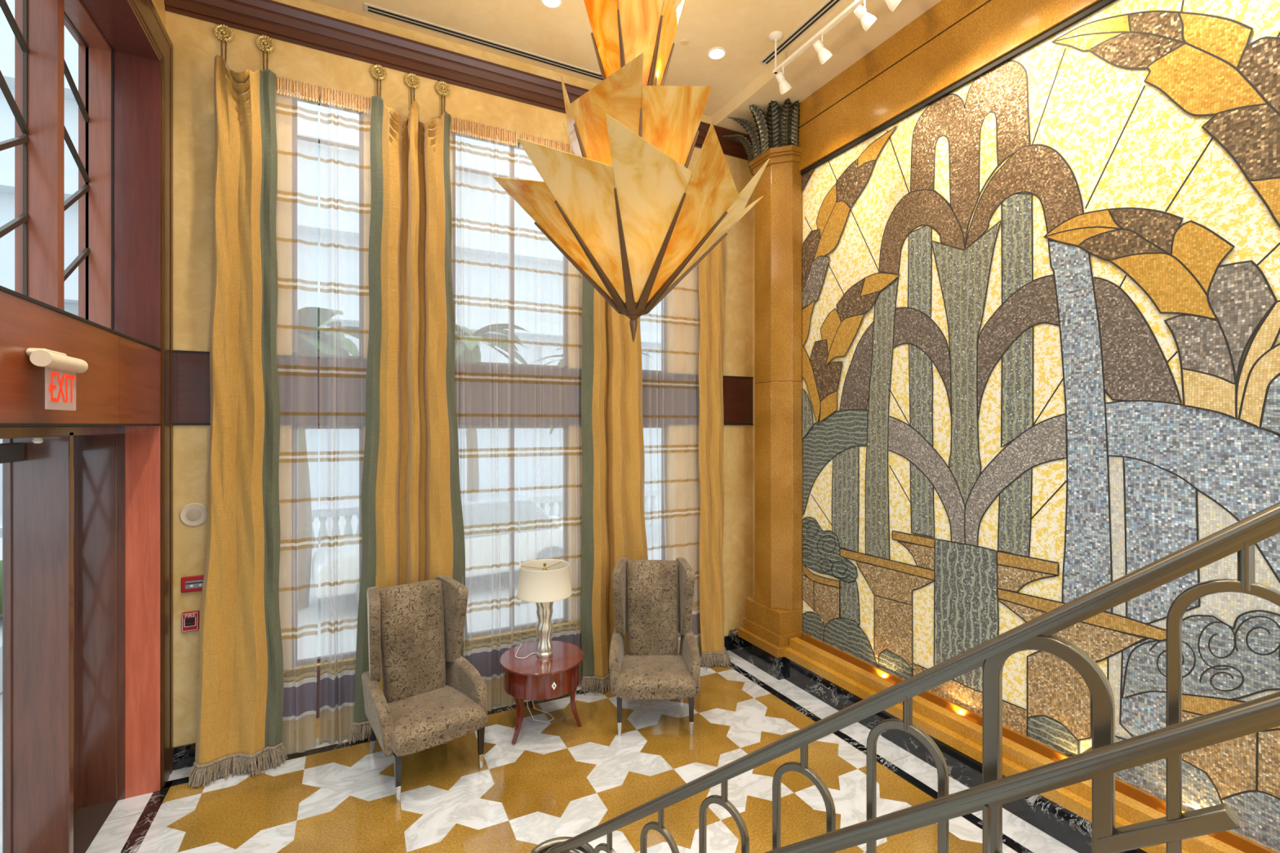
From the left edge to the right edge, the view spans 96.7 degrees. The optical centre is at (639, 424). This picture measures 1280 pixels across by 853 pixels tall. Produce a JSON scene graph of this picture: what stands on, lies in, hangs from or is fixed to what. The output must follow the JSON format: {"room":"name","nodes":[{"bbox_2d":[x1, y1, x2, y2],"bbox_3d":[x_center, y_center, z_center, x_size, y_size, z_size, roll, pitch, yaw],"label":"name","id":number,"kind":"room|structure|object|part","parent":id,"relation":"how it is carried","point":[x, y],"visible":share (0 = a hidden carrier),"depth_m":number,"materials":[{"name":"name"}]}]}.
{"room":"building entrance lobby","nodes":[
{"label":"building entrance lobby","id":0,"kind":"room"},
{"bbox_2d":[151,0,165,28],"bbox_3d":[-1.565,-0.550,0.066,0.200,6.300,9.520,0,0,-27],"label":"wall","id":1,"kind":"structure","parent":0,"point":[159,5],"depth_m":4.18,"materials":[{"name":"beige paint"}]},
{"bbox_2d":[0,0,113,329],"bbox_3d":[-2.685,-1.558,1.838,0.177,2.065,4.611,0,0,-27],"label":"window","id":2,"kind":"structure","parent":1,"relation":"in","point":[37,26],"depth_m":3.21,"materials":[{"name":"brown wood"}]},
{"bbox_2d":[25,347,88,403],"bbox_3d":[-2.577,-0.195,2.506,0.109,0.260,0.360,0,0,-27],"label":"exit sign","id":3,"kind":"object","parent":1,"relation":"attached to","point":[44,357],"visible":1,"depth_m":2.46,"materials":[{"name":"white plastic"}]},
{"bbox_2d":[0,426,120,852],"bbox_3d":[-2.691,1.304,1.840,0.268,2.592,4.602,0,0,-27],"label":"door","id":4,"kind":"structure","parent":1,"relation":"in","point":[60,483],"depth_m":3.21,"materials":[{"name":"brown wood"}]},
{"bbox_2d":[0,285,161,426],"bbox_3d":[-2.550,-0.266,1.910,0.392,0.548,4.600,0,0,-27],"label":"door header","id":5,"kind":"structure","parent":1,"relation":"attached to","point":[120,385],"depth_m":2.78,"materials":[{"name":"red wood"}]},
{"bbox_2d":[80,0,159,800],"bbox_3d":[-2.609,0.003,1.875,0.515,5.195,4.614,0,0,-27],"label":"trim","id":6,"kind":"structure","parent":1,"relation":"attached to","point":[136,62],"depth_m":3.98,"materials":[{"name":"brown wood"}]},
{"bbox_2d":[128,0,173,790],"bbox_3d":[-2.388,-0.134,1.985,0.050,5.467,5.142,0,0,-27],"label":"trim","id":7,"kind":"structure","parent":1,"relation":"attached to","point":[145,11],"depth_m":4.10,"materials":[{"name":"wood"}]},
{"bbox_2d":[165,0,752,746],"bbox_3d":[-1.195,-0.550,5.564,6.050,6.300,0.180,0,0,-27],"label":"wall","id":8,"kind":"structure","parent":0,"point":[196,46],"depth_m":4.75,"materials":[{"name":"beige paint"}]},
{"bbox_2d":[182,610,199,632],"bbox_3d":[-3.416,1.496,4.326,0.104,0.144,0.044,0,0,-27],"label":"station","id":9,"kind":"object","parent":8,"relation":"attached to","point":[190,620],"visible":0.99,"depth_m":4.31,"materials":[{"name":"red plastic"}]},
{"bbox_3d":[-3.409,1.493,4.312,0.062,0.054,0.014,0,0,-27],"label":"handle","id":10,"kind":"part","parent":9,"relation":"part of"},
{"bbox_2d":[181,575,204,592],"bbox_3d":[-3.382,1.214,4.342,0.188,0.116,0.045,0,0,-27],"label":"fire alarm strobe","id":11,"kind":"object","parent":8,"relation":"attached to","point":[189,584],"visible":0.84,"depth_m":4.32,"materials":[{"name":"red plastic"}]},
{"bbox_2d":[178,502,207,526],"bbox_3d":[-3.405,0.688,4.346,0.184,0.184,0.017,0,0,-27],"label":"wall speaker","id":12,"kind":"object","parent":8,"relation":"attached to","point":[193,514],"visible":0.96,"depth_m":4.34,"materials":[{"name":"white plastic"}]},
{"bbox_2d":[186,508,201,520],"bbox_3d":[-3.404,0.688,4.345,0.100,0.100,0.013,0,0,-27],"label":"grille","id":13,"kind":"object","parent":12,"relation":"attached to","point":[192,514],"depth_m":4.34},
{"bbox_2d":[213,23,234,62],"bbox_3d":[-3.227,-2.938,4.416,0.135,0.329,0.051,0,0,-27],"label":"rosette","id":14,"kind":"object","parent":8,"relation":"attached to","point":[222,32],"visible":0.94,"depth_m":4.41,"materials":[{"name":"gold metal"}]},
{"bbox_3d":[-3.223,-2.881,4.407,0.041,0.215,0.017,0,0,-27],"label":"cord","id":15,"kind":"part","parent":14,"relation":"part of","materials":[{"name":"wicker"}]},
{"bbox_2d":[187,54,288,788],"bbox_3d":[-2.998,-0.089,4.265,0.615,5.372,0.319,0,0,-29],"label":"drapery","id":16,"kind":"object","parent":8,"relation":"hanging from","point":[240,711],"visible":1,"depth_m":4.33,"materials":[{"name":"yellow fabric"}]},
{"bbox_2d":[255,34,275,70],"bbox_3d":[-2.985,-2.938,4.538,0.135,0.329,0.051,0,0,-27],"label":"rosette","id":17,"kind":"object","parent":8,"relation":"attached to","point":[264,44],"visible":0.95,"depth_m":4.53,"materials":[{"name":"metal"}]},
{"bbox_3d":[-2.981,-2.881,4.529,0.041,0.215,0.017,0,0,-27],"label":"cord","id":18,"kind":"part","parent":17,"relation":"part of","materials":[{"name":"wicker"}]},
{"bbox_2d":[275,75,319,753],"bbox_3d":[-2.753,-0.097,4.543,0.332,5.404,0.206,0,0,-27],"label":"sheer curtain","id":19,"kind":"object","parent":8,"relation":"hanging from","point":[300,698],"visible":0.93,"depth_m":4.58,"materials":[{"name":"fabric"}]},
{"bbox_2d":[284,659,355,718],"bbox_3d":[-2.596,2.215,4.744,0.650,0.430,0.029,0,0,-27],"label":"trim","id":20,"kind":"structure","parent":8,"relation":"attached to","point":[289,673],"depth_m":4.71,"materials":[{"name":"brown wood"}]},
{"bbox_2d":[292,96,364,359],"bbox_3d":[-2.641,-1.649,4.834,0.530,2.182,0.050,0,0,-27],"label":"window","id":21,"kind":"structure","parent":8,"relation":"in","point":[295,121],"depth_m":4.78,"materials":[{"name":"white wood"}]},
{"bbox_2d":[292,425,364,666],"bbox_3d":[-2.641,1.000,4.834,0.530,2.000,0.050,0,0,-27],"label":"window","id":22,"kind":"structure","parent":8,"relation":"in","point":[351,654],"depth_m":4.74,"materials":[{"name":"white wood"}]},
{"bbox_2d":[319,85,371,744],"bbox_3d":[-2.432,-0.099,4.719,0.400,5.401,0.178,0,0,-27],"label":"sheer curtain","id":23,"kind":"object","parent":8,"relation":"hanging from","point":[336,714],"visible":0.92,"depth_m":4.72,"materials":[{"name":"fabric"}]},
{"bbox_2d":[369,63,386,97],"bbox_3d":[-2.251,-2.938,4.906,0.135,0.329,0.051,0,0,-27],"label":"rosette","id":24,"kind":"object","parent":8,"relation":"attached to","point":[378,73],"visible":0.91,"depth_m":4.89,"materials":[{"name":"metal"}]},
{"bbox_3d":[-2.247,-2.881,4.897,0.041,0.215,0.017,0,0,-27],"label":"cord","id":25,"kind":"part","parent":24,"relation":"part of","materials":[{"name":"wicker"}]},
{"bbox_2d":[346,94,469,744],"bbox_3d":[-1.916,-0.089,4.865,1.043,5.371,0.299,0,0,-27],"label":"drapery","id":26,"kind":"object","parent":8,"relation":"hanging from","point":[412,524],"visible":0.71,"depth_m":4.88,"materials":[{"name":"yellow fabric"}]},
{"bbox_3d":[-1.922,-0.147,4.863,0.724,5.255,0.303,0,0,-27],"label":"panel","id":27,"kind":"part","parent":26,"relation":"part of","materials":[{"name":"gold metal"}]},
{"bbox_2d":[404,72,420,106],"bbox_3d":[-2.009,-2.938,5.027,0.135,0.329,0.051,0,0,-27],"label":"rosette","id":28,"kind":"object","parent":8,"relation":"attached to","point":[411,82],"visible":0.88,"depth_m":5.01,"materials":[{"name":"metal"}]},
{"bbox_3d":[-2.004,-2.881,5.018,0.041,0.215,0.017,0,0,-27],"label":"cord","id":29,"kind":"part","parent":28,"relation":"part of","materials":[{"name":"wicker"}]},
{"bbox_2d":[435,80,450,115],"bbox_3d":[-1.779,-2.938,5.142,0.135,0.329,0.051,0,0,-27],"label":"rosette","id":30,"kind":"object","parent":8,"relation":"attached to","point":[442,88],"visible":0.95,"depth_m":5.13,"materials":[{"name":"metal"}]},
{"bbox_3d":[-1.775,-2.881,5.133,0.041,0.215,0.017,0,0,-27],"label":"cord","id":31,"kind":"part","parent":30,"relation":"part of","materials":[{"name":"wicker"}]},
{"bbox_2d":[173,635,728,770],"bbox_3d":[-1.263,2.518,5.418,5.122,0.165,0.022,0,0,-27],"label":"baseboard","id":32,"kind":"structure","parent":8,"relation":"attached to","point":[184,756],"depth_m":4.31,"materials":[{"name":"black stone"}]},
{"bbox_2d":[164,0,752,159],"bbox_3d":[-1.076,-3.232,5.471,5.520,0.245,0.095,0,0,-27],"label":"trim","id":33,"kind":"structure","parent":8,"relation":"attached to","point":[274,20],"depth_m":4.91,"materials":[{"name":"brown wood"}]},
{"bbox_2d":[173,350,753,425],"bbox_3d":[-1.067,-0.279,5.518,5.562,0.566,0.018,0,0,-27],"label":"trim","id":34,"kind":"structure","parent":8,"relation":"attached to","point":[191,369],"depth_m":5.27,"materials":[{"name":"brown wood"}]},
{"bbox_2d":[449,115,521,711],"bbox_3d":[-1.416,-0.097,5.225,0.656,5.403,0.184,0,0,-27],"label":"sheer curtain","id":35,"kind":"object","parent":8,"relation":"hanging from","point":[486,660],"visible":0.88,"depth_m":5.26,"materials":[{"name":"fabric"}]},
{"bbox_2d":[452,131,568,368],"bbox_3d":[-1.247,-1.649,5.533,1.130,2.182,0.050,0,0,-27],"label":"window","id":36,"kind":"structure","parent":8,"relation":"in","point":[518,147],"depth_m":5.51,"materials":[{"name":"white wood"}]},
{"bbox_2d":[458,425,568,638],"bbox_3d":[-1.247,1.000,5.533,1.130,2.000,0.050,0,0,-27],"label":"window","id":37,"kind":"structure","parent":8,"relation":"in","point":[504,629],"depth_m":5.55,"materials":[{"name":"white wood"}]},
{"bbox_2d":[468,623,575,648],"bbox_3d":[-1.202,2.215,5.443,1.250,0.430,0.029,0,0,-27],"label":"trim","id":38,"kind":"structure","parent":8,"relation":"attached to","point":[488,640],"depth_m":5.41,"materials":[{"name":"brown wood"}]},
{"bbox_2d":[518,132,583,686],"bbox_3d":[-0.834,-0.097,5.564,0.704,5.404,0.099,0,0,-27],"label":"sheer curtain","id":39,"kind":"object","parent":8,"relation":"hanging from","point":[571,637],"visible":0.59,"depth_m":5.56,"materials":[{"name":"fabric"}]},
{"bbox_2d":[580,275,648,695],"bbox_3d":[-0.185,-0.089,5.707,0.852,5.372,0.330,0,0,-27],"label":"drapery","id":40,"kind":"object","parent":8,"relation":"hanging from","point":[613,528],"visible":0.58,"depth_m":5.69,"materials":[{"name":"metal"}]},
{"bbox_2d":[642,295,666,373],"bbox_3d":[0.052,-1.649,6.184,0.515,2.182,0.050,0,0,-27],"label":"window","id":41,"kind":"structure","parent":8,"relation":"in","point":[665,297],"depth_m":6.27,"materials":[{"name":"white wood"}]},
{"bbox_2d":[643,425,666,559],"bbox_3d":[0.052,1.000,6.184,0.515,2.000,0.050,0,0,-27],"label":"window","id":42,"kind":"structure","parent":8,"relation":"in","point":[663,544],"depth_m":6.27,"materials":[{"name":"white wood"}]},
{"bbox_2d":[640,266,702,657],"bbox_3d":[0.273,-0.096,6.078,0.976,5.405,0.172,0,0,-27],"label":"sheer curtain","id":43,"kind":"object","parent":8,"relation":"hanging from","point":[695,618],"visible":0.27,"depth_m":6.19,"materials":[{"name":"fabric"}]},
{"bbox_2d":[309,0,845,116],"bbox_3d":[-0.217,-3.575,2.688,5.220,0.150,6.200,0,0,-27],"label":"ceiling","id":44,"kind":"structure","parent":0,"point":[743,28],"depth_m":5.03,"materials":[{"name":"paint"}]},
{"bbox_2d":[364,2,603,80],"bbox_3d":[-1.043,-3.495,5.395,2.830,0.010,0.090,0,0,-27],"label":"ceiling vent","id":45,"kind":"object","parent":44,"relation":"in","point":[367,7],"visible":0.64,"depth_m":5.17,"materials":[{"name":"metal"}]},
{"bbox_2d":[540,0,562,8],"bbox_3d":[-0.729,-3.496,4.691,0.176,0.008,0.176,0,0,-27],"label":"recessed light","id":46,"kind":"object","parent":44,"relation":"in","point":[548,3],"visible":1,"depth_m":4.72,"materials":[{"name":"white paint"}]},
{"bbox_2d":[493,0,769,342],"bbox_3d":[-0.038,-1.988,3.300,1.517,3.025,1.586,0,0,-27],"label":"chandelier","id":47,"kind":"object","parent":44,"relation":"hanging from","point":[626,209],"visible":1,"depth_m":3.01,"materials":[{"name":"orange glass"}]},
{"bbox_3d":[-0.451,-1.033,3.204,0.577,0.697,0.466,0,0,-45],"label":"glass panel","id":48,"kind":"part","parent":47,"relation":"part of","materials":[{"name":"glass"}]},
{"bbox_3d":[-0.224,-1.443,3.493,0.448,0.817,0.284,0,0,-27],"label":"glass panel","id":49,"kind":"part","parent":47,"relation":"part of","materials":[{"name":"glass"}]},
{"bbox_3d":[-0.297,-1.443,3.236,0.284,0.817,0.448,0,0,3],"label":"glass panel","id":50,"kind":"part","parent":47,"relation":"part of","materials":[{"name":"glass"}]},
{"bbox_3d":[-0.315,-1.033,2.980,0.466,0.697,0.577,0,0,9],"label":"glass panel","id":51,"kind":"part","parent":47,"relation":"part of","materials":[{"name":"glass"}]},
{"bbox_3d":[-0.189,-2.103,3.220,0.294,0.860,0.214,0,0,33],"label":"glass panel","id":52,"kind":"part","parent":47,"relation":"part of","materials":[{"name":"glass"}]},
{"bbox_3d":[-0.112,-1.443,3.043,0.448,0.817,0.284,0,0,33],"label":"glass panel","id":53,"kind":"part","parent":47,"relation":"part of","materials":[{"name":"glass"}]},
{"bbox_3d":[-0.044,-2.103,3.129,0.294,0.860,0.214,0,0,-27],"label":"glass panel","id":54,"kind":"part","parent":47,"relation":"part of","materials":[{"name":"glass"}]},
{"bbox_3d":[-0.074,-1.033,2.878,0.466,0.697,0.577,0,0,-27],"label":"glass panel","id":55,"kind":"part","parent":47,"relation":"part of","materials":[{"name":"glass"}]},
{"bbox_2d":[653,76,657,85],"bbox_3d":[0.083,-1.960,3.260,0.026,0.060,0.026,0,0,41],"label":"socket","id":56,"kind":"object","parent":47,"relation":"attached to","point":[655,77],"depth_m":3.25,"materials":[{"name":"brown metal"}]},
{"bbox_3d":[0.107,-2.103,3.209,0.214,0.860,0.294,0,0,3],"label":"glass panel","id":57,"kind":"part","parent":47,"relation":"part of","materials":[{"name":"glass"}]},
{"bbox_3d":[0.148,-1.443,3.107,0.448,0.817,0.284,0,0,-27],"label":"glass panel","id":58,"kind":"part","parent":47,"relation":"part of","materials":[{"name":"glass"}]},
{"bbox_3d":[0.113,-2.103,3.380,0.294,0.860,0.214,0,0,33],"label":"glass panel","id":59,"kind":"part","parent":47,"relation":"part of","materials":[{"name":"glass"}]},
{"bbox_3d":[0.181,-1.033,2.937,0.577,0.697,0.466,0,0,27],"label":"glass panel","id":60,"kind":"part","parent":47,"relation":"part of","materials":[{"name":"glass"}]},
{"bbox_3d":[0.353,-1.033,3.135,0.577,0.697,0.466,0,0,-9],"label":"glass panel","id":61,"kind":"part","parent":47,"relation":"part of","materials":[{"name":"glass"}]},
{"bbox_3d":[0.375,-1.033,3.396,0.577,0.697,0.466,0,0,-45],"label":"glass panel","id":62,"kind":"part","parent":47,"relation":"part of","materials":[{"name":"glass"}]},
{"bbox_2d":[680,39,688,45],"bbox_3d":[0.408,-3.497,5.210,0.076,0.006,0.076,0,0,-27],"label":"sprinkler cover","id":63,"kind":"object","parent":44,"relation":"attached to","point":[684,42],"visible":1,"depth_m":5.21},
{"bbox_2d":[707,47,726,59],"bbox_3d":[0.723,-3.496,5.363,0.176,0.008,0.176,0,0,-27],"label":"recessed light","id":64,"kind":"object","parent":44,"relation":"in","point":[715,53],"visible":1,"depth_m":5.36,"materials":[{"name":"glass"}]},
{"bbox_2d":[759,0,841,66],"bbox_3d":[1.950,-3.495,3.998,0.090,0.010,3.400,0,0,-27],"label":"ceiling vent","id":65,"kind":"object","parent":44,"relation":"in","point":[828,5],"visible":1,"depth_m":5.04,"materials":[{"name":"metal"}]},
{"bbox_2d":[768,0,901,94],"bbox_3d":[2.193,-3.216,3.181,0.169,0.568,4.462,0,0,-27],"label":"track light","id":66,"kind":"object","parent":44,"relation":"hanging from","point":[867,20],"visible":1,"depth_m":4.58,"materials":[{"name":"white paint"}]},
{"bbox_3d":[1.258,-3.025,5.028,0.104,0.104,0.163,0,-45,53],"label":"lamp shade","id":67,"kind":"part","parent":66,"relation":"part of","materials":[{"name":"white paint"}]},
{"bbox_3d":[1.469,-3.025,4.606,0.104,0.163,0.104,-44,13,-14],"label":"lamp shade","id":68,"kind":"part","parent":66,"relation":"part of","materials":[{"name":"white paint"}]},
{"bbox_3d":[1.668,-3.107,4.226,0.025,0.115,0.026,0,0,-27],"label":"stem","id":69,"kind":"part","parent":66,"relation":"part of","materials":[{"name":"white paint"}]},
{"bbox_3d":[1.662,-3.026,4.221,0.163,0.104,0.104,43,-9,-9],"label":"lamp shade","id":70,"kind":"part","parent":66,"relation":"part of","materials":[{"name":"white paint"}]},
{"bbox_3d":[1.761,-3.026,4.024,0.163,0.104,0.104,39,-2,-2],"label":"lamp shade","id":71,"kind":"part","parent":66,"relation":"part of","materials":[{"name":"white paint"}]},
{"bbox_2d":[85,650,1078,852],"bbox_3d":[0.871,2.659,1.220,6.250,0.121,9.800,0,0,-27],"label":"floor","id":72,"kind":"structure","parent":0,"point":[560,777],"depth_m":4.02,"materials":[{"name":"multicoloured stone"}]},
{"bbox_2d":[73,800,118,852],"bbox_3d":[-2.811,2.596,1.969,0.338,0.008,4.240,0,0,-27],"label":"entrance mat","id":73,"kind":"object","parent":72,"relation":"on","point":[88,821],"visible":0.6,"depth_m":3.70,"materials":[{"name":"carpet"}]},
{"bbox_2d":[361,575,488,803],"bbox_3d":[-1.668,1.945,4.394,0.788,1.315,0.859,0,0,-39],"label":"wingback armchair","id":74,"kind":"object","parent":72,"relation":"on","point":[433,695],"visible":1,"depth_m":4.43,"materials":[{"name":"fabric"}]},
{"bbox_3d":[-2.079,2.377,4.462,0.048,0.225,0.096,0,0,-39],"label":"leg","id":75,"kind":"part","parent":74,"relation":"part of","materials":[{"name":"black paint"}]},
{"bbox_3d":[-1.934,2.107,4.197,0.113,0.350,0.729,0,0,-36],"label":"arm","id":76,"kind":"part","parent":74,"relation":"part of","materials":[{"name":"fabric"}]},
{"bbox_3d":[-1.666,2.377,3.918,0.046,0.215,0.046,0,0,-39],"label":"leg","id":77,"kind":"part","parent":74,"relation":"part of","materials":[{"name":"black paint"}]},
{"bbox_3d":[-1.823,1.750,4.585,0.525,0.900,0.260,0,0,-39],"label":"backrest","id":78,"kind":"part","parent":74,"relation":"part of","materials":[{"name":"fabric"}]},
{"bbox_3d":[-1.622,2.194,4.338,0.678,0.182,0.725,0,0,-39],"label":"seat","id":79,"kind":"part","parent":74,"relation":"part of","materials":[{"name":"fabric"}]},
{"bbox_3d":[-1.421,2.107,4.616,0.113,0.350,0.730,0,0,-43],"label":"arm","id":80,"kind":"part","parent":74,"relation":"part of","materials":[{"name":"fabric"}]},
{"bbox_3d":[-1.202,2.377,4.298,0.046,0.215,0.046,0,0,-39],"label":"leg","id":81,"kind":"part","parent":74,"relation":"part of","materials":[{"name":"black paint"}]},
{"bbox_2d":[499,640,583,744],"bbox_3d":[-0.848,2.304,4.930,0.714,0.601,0.721,0,0,-27],"label":"side table","id":82,"kind":"object","parent":72,"relation":"on","point":[533,677],"visible":0.94,"depth_m":4.71,"materials":[{"name":"brown wood"}]},
{"bbox_3d":[-1.006,2.399,4.668,0.068,0.410,0.108,0,0,32],"label":"leg","id":83,"kind":"part","parent":82,"relation":"part of","materials":[{"name":"brown wood"}]},
{"bbox_3d":[-0.981,2.399,5.204,0.068,0.410,0.114,0,0,-27],"label":"leg","id":84,"kind":"part","parent":82,"relation":"part of","materials":[{"name":"brown wood"}]},
{"bbox_2d":[515,559,572,722],"bbox_3d":[-0.873,1.900,4.974,0.567,1.396,0.476,0,0,19],"label":"table lamp","id":85,"kind":"object","parent":82,"relation":"on","point":[543,582],"visible":1,"depth_m":4.86,"materials":[{"name":"fabric"}]},
{"bbox_3d":[-0.984,2.296,5.098,0.336,0.602,0.404,0,0,-27],"label":"cord","id":86,"kind":"part","parent":85,"relation":"part of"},
{"bbox_3d":[-0.830,1.349,4.959,0.476,0.258,0.476,0,0,-27],"label":"lamp shade","id":87,"kind":"part","parent":85,"relation":"part of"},
{"bbox_3d":[-0.549,2.399,4.908,0.097,0.409,0.068,0,0,4],"label":"leg","id":88,"kind":"part","parent":82,"relation":"part of","materials":[{"name":"brown wood"}]},
{"bbox_2d":[608,557,701,736],"bbox_3d":[0.124,1.945,5.132,0.788,1.315,0.859,0,0,-1],"label":"wingback armchair","id":89,"kind":"object","parent":72,"relation":"on","point":[653,599],"visible":1,"depth_m":5.26,"materials":[{"name":"fabric"}]},
{"bbox_3d":[-0.207,2.107,5.144,0.113,0.350,0.729,0,0,3],"label":"arm","id":90,"kind":"part","parent":89,"relation":"part of","materials":[{"name":"fabric"}]},
{"bbox_3d":[-0.171,2.377,4.759,0.046,0.215,0.046,0,0,-1],"label":"leg","id":91,"kind":"part","parent":89,"relation":"part of","materials":[{"name":"black paint"}]},
{"bbox_3d":[0.121,1.750,5.378,0.525,0.900,0.260,0,0,-1],"label":"backrest","id":92,"kind":"part","parent":89,"relation":"part of","materials":[{"name":"fabric"}]},
{"bbox_3d":[0.125,2.194,5.060,0.678,0.182,0.725,0,0,-1],"label":"seat","id":93,"kind":"part","parent":89,"relation":"part of","materials":[{"name":"fabric"}]},
{"bbox_3d":[0.455,2.107,5.153,0.113,0.350,0.730,0,0,-4],"label":"arm","id":94,"kind":"part","parent":89,"relation":"part of","materials":[{"name":"fabric"}]},
{"bbox_3d":[0.429,2.377,4.767,0.046,0.215,0.046,0,0,-1],"label":"leg","id":95,"kind":"part","parent":89,"relation":"part of","materials":[{"name":"black paint"}]},
{"bbox_2d":[698,237,731,670],"bbox_3d":[0.812,-0.089,6.219,0.384,5.372,0.338,0,0,-15],"label":"drapery","id":96,"kind":"object","parent":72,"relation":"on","point":[712,267],"visible":0.85,"depth_m":6.26,"materials":[{"name":"gold fabric"}]},
{"bbox_2d":[722,97,803,679],"bbox_3d":[1.252,-0.412,6.177,0.621,6.024,0.883,0,0,-27],"label":"marble column","id":97,"kind":"structure","parent":72,"relation":"on","point":[774,615],"depth_m":5.96,"materials":[{"name":"stone"}]},
{"bbox_3d":[0.231,1.603,0.908,1.639,1.995,2.651,0,0,-27],"label":"trim","id":98,"kind":"structure","parent":72,"relation":"on","visible":0},
{"bbox_2d":[530,502,1279,852],"bbox_3d":[0.536,0.958,1.284,0.258,2.857,2.682,0,0,-43],"label":"stair railing","id":99,"kind":"object","parent":98,"relation":"on","point":[1106,757],"visible":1,"depth_m":0.99,"materials":[{"name":"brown metal"}]},
{"bbox_3d":[-0.103,1.419,1.940,0.018,0.072,0.019,0,0,-27],"label":"baluster post","id":100,"kind":"part","parent":99,"relation":"part of","materials":[{"name":"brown metal"}]},
{"bbox_3d":[0.065,1.218,1.759,0.018,0.072,0.019,0,0,-27],"label":"baluster post","id":101,"kind":"part","parent":99,"relation":"part of","materials":[{"name":"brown metal"}]},
{"bbox_3d":[0.234,1.016,1.578,0.018,0.072,0.019,0,0,-27],"label":"baluster post","id":102,"kind":"part","parent":99,"relation":"part of","materials":[{"name":"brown metal"}]},
{"bbox_3d":[0.403,0.815,1.397,0.018,0.072,0.019,0,0,-27],"label":"baluster post","id":103,"kind":"part","parent":99,"relation":"part of","materials":[{"name":"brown metal"}]},
{"bbox_3d":[0.572,0.614,1.216,0.018,0.072,0.019,0,0,-27],"label":"baluster post","id":104,"kind":"part","parent":99,"relation":"part of","materials":[{"name":"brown metal"}]},
{"bbox_3d":[0.487,0.852,1.197,0.032,2.140,2.621,0,0,-43],"label":"handrail","id":105,"kind":"part","parent":99,"relation":"part of","materials":[{"name":"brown metal"}]},
{"bbox_3d":[0.910,0.211,0.855,0.018,0.072,0.019,0,0,-27],"label":"baluster post","id":106,"kind":"part","parent":99,"relation":"part of","materials":[{"name":"brown metal"}]},
{"bbox_2d":[752,136,803,608],"bbox_3d":[3.509,-0.550,2.654,0.248,6.300,9.600,0,0,-27],"label":"wall","id":107,"kind":"structure","parent":0,"point":[753,191],"depth_m":6.69,"materials":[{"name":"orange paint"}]},
{"bbox_2d":[711,0,941,134],"bbox_3d":[2.527,-3.505,3.963,0.830,0.290,6.020,0,0,-27],"label":"trim","id":108,"kind":"structure","parent":107,"relation":"attached to","point":[847,41],"depth_m":5.24,"materials":[{"name":"paint"}]},
{"bbox_2d":[797,0,1116,175],"bbox_3d":[3.575,-2.993,2.184,0.050,0.755,8.700,0,0,-27],"label":"ceiling beam","id":109,"kind":"structure","parent":107,"relation":"attached to","point":[953,43],"depth_m":4.65,"materials":[{"name":"gold metal"}]},
{"bbox_2d":[784,633,1276,852],"bbox_3d":[3.502,2.388,2.074,0.280,0.425,8.570,0,0,-27],"label":"wall base ledge","id":110,"kind":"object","parent":107,"relation":"attached to","point":[840,679],"depth_m":4.09,"materials":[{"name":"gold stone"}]},
{"bbox_2d":[801,0,1279,852],"bbox_3d":[3.532,-0.212,2.311,0.015,4.816,8.166,0,0,-27],"label":"mural","id":111,"kind":"object","parent":107,"relation":"attached to","point":[1040,346],"visible":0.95,"depth_m":3.73,"materials":[{"name":"multicoloured tile"}]},
{"label":"outside","id":112,"kind":"structure","parent":0,"visible":0},
{"bbox_2d":[0,480,661,852],"bbox_3d":[-9.404,2.765,12.065,34.000,0.270,50.000,0,0,-27],"label":"ground","id":113,"kind":"structure","parent":112,"point":[317,611],"depth_m":8.17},
{"bbox_2d":[0,560,2,693],"bbox_3d":[-7.822,2.029,5.518,3.042,1.203,4.612,0,0,-27],"label":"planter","id":114,"kind":"object","parent":113,"relation":"on","point":[1,561],"visible":0.03,"depth_m":6.04,"materials":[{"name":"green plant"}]},
{"bbox_3d":[-7.787,2.405,5.493,2.800,0.450,4.400,0,0,-27],"label":"planter","id":115,"kind":"part","parent":114,"relation":"part of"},
{"bbox_2d":[297,306,359,609],"bbox_3d":[-4.820,0.501,8.271,2.945,4.320,3.138,0,0,41],"label":"palm tree","id":116,"kind":"object","parent":113,"relation":"on","point":[316,342],"visible":0.27,"depth_m":8.15,"materials":[{"name":"green plant"}]},
{"bbox_2d":[0,0,661,512],"bbox_3d":[-8.345,-5.875,25.572,32.000,17.050,6.800,0,0,-27],"label":"sky","id":117,"kind":"structure","parent":113,"relation":"on","point":[313,175],"depth_m":21.43,"materials":[{"name":"white"}]},
{"bbox_2d":[0,488,661,577],"bbox_3d":[-3.813,2.065,10.953,15.000,1.170,0.220,0,0,-27],"label":"balustrade","id":118,"kind":"object","parent":113,"relation":"on","point":[346,511],"visible":0.14,"depth_m":10.28,"materials":[{"name":"white"}]},
{"bbox_3d":[-3.813,1.550,10.953,15.000,0.140,0.220,0,0,-27],"label":"rail","id":119,"kind":"part","parent":118,"relation":"part of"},
{"bbox_2d":[311,491,563,602],"bbox_3d":[-2.961,1.925,9.366,4.200,1.450,1.640,0,0,-32],"label":"parked car","id":120,"kind":"object","parent":113,"relation":"on","point":[481,503],"visible":0.44,"depth_m":8.89,"materials":[{"name":"silver metal"}]},
{"bbox_2d":[455,323,545,490],"bbox_3d":[-3.894,0.144,12.672,2.978,5.030,2.827,0,0,-39],"label":"palm tree","id":121,"kind":"object","parent":113,"relation":"on","point":[472,350],"visible":0.38,"depth_m":12.56,"materials":[{"name":"green plant"}]},
{"bbox_2d":[530,347,653,434],"bbox_3d":[-1.197,0.387,14.503,3.566,4.547,3.019,0,0,37],"label":"palm tree","id":122,"kind":"object","parent":113,"relation":"on","point":[562,355],"visible":0.02,"depth_m":14.22,"materials":[{"name":"green plant"}]}
]}

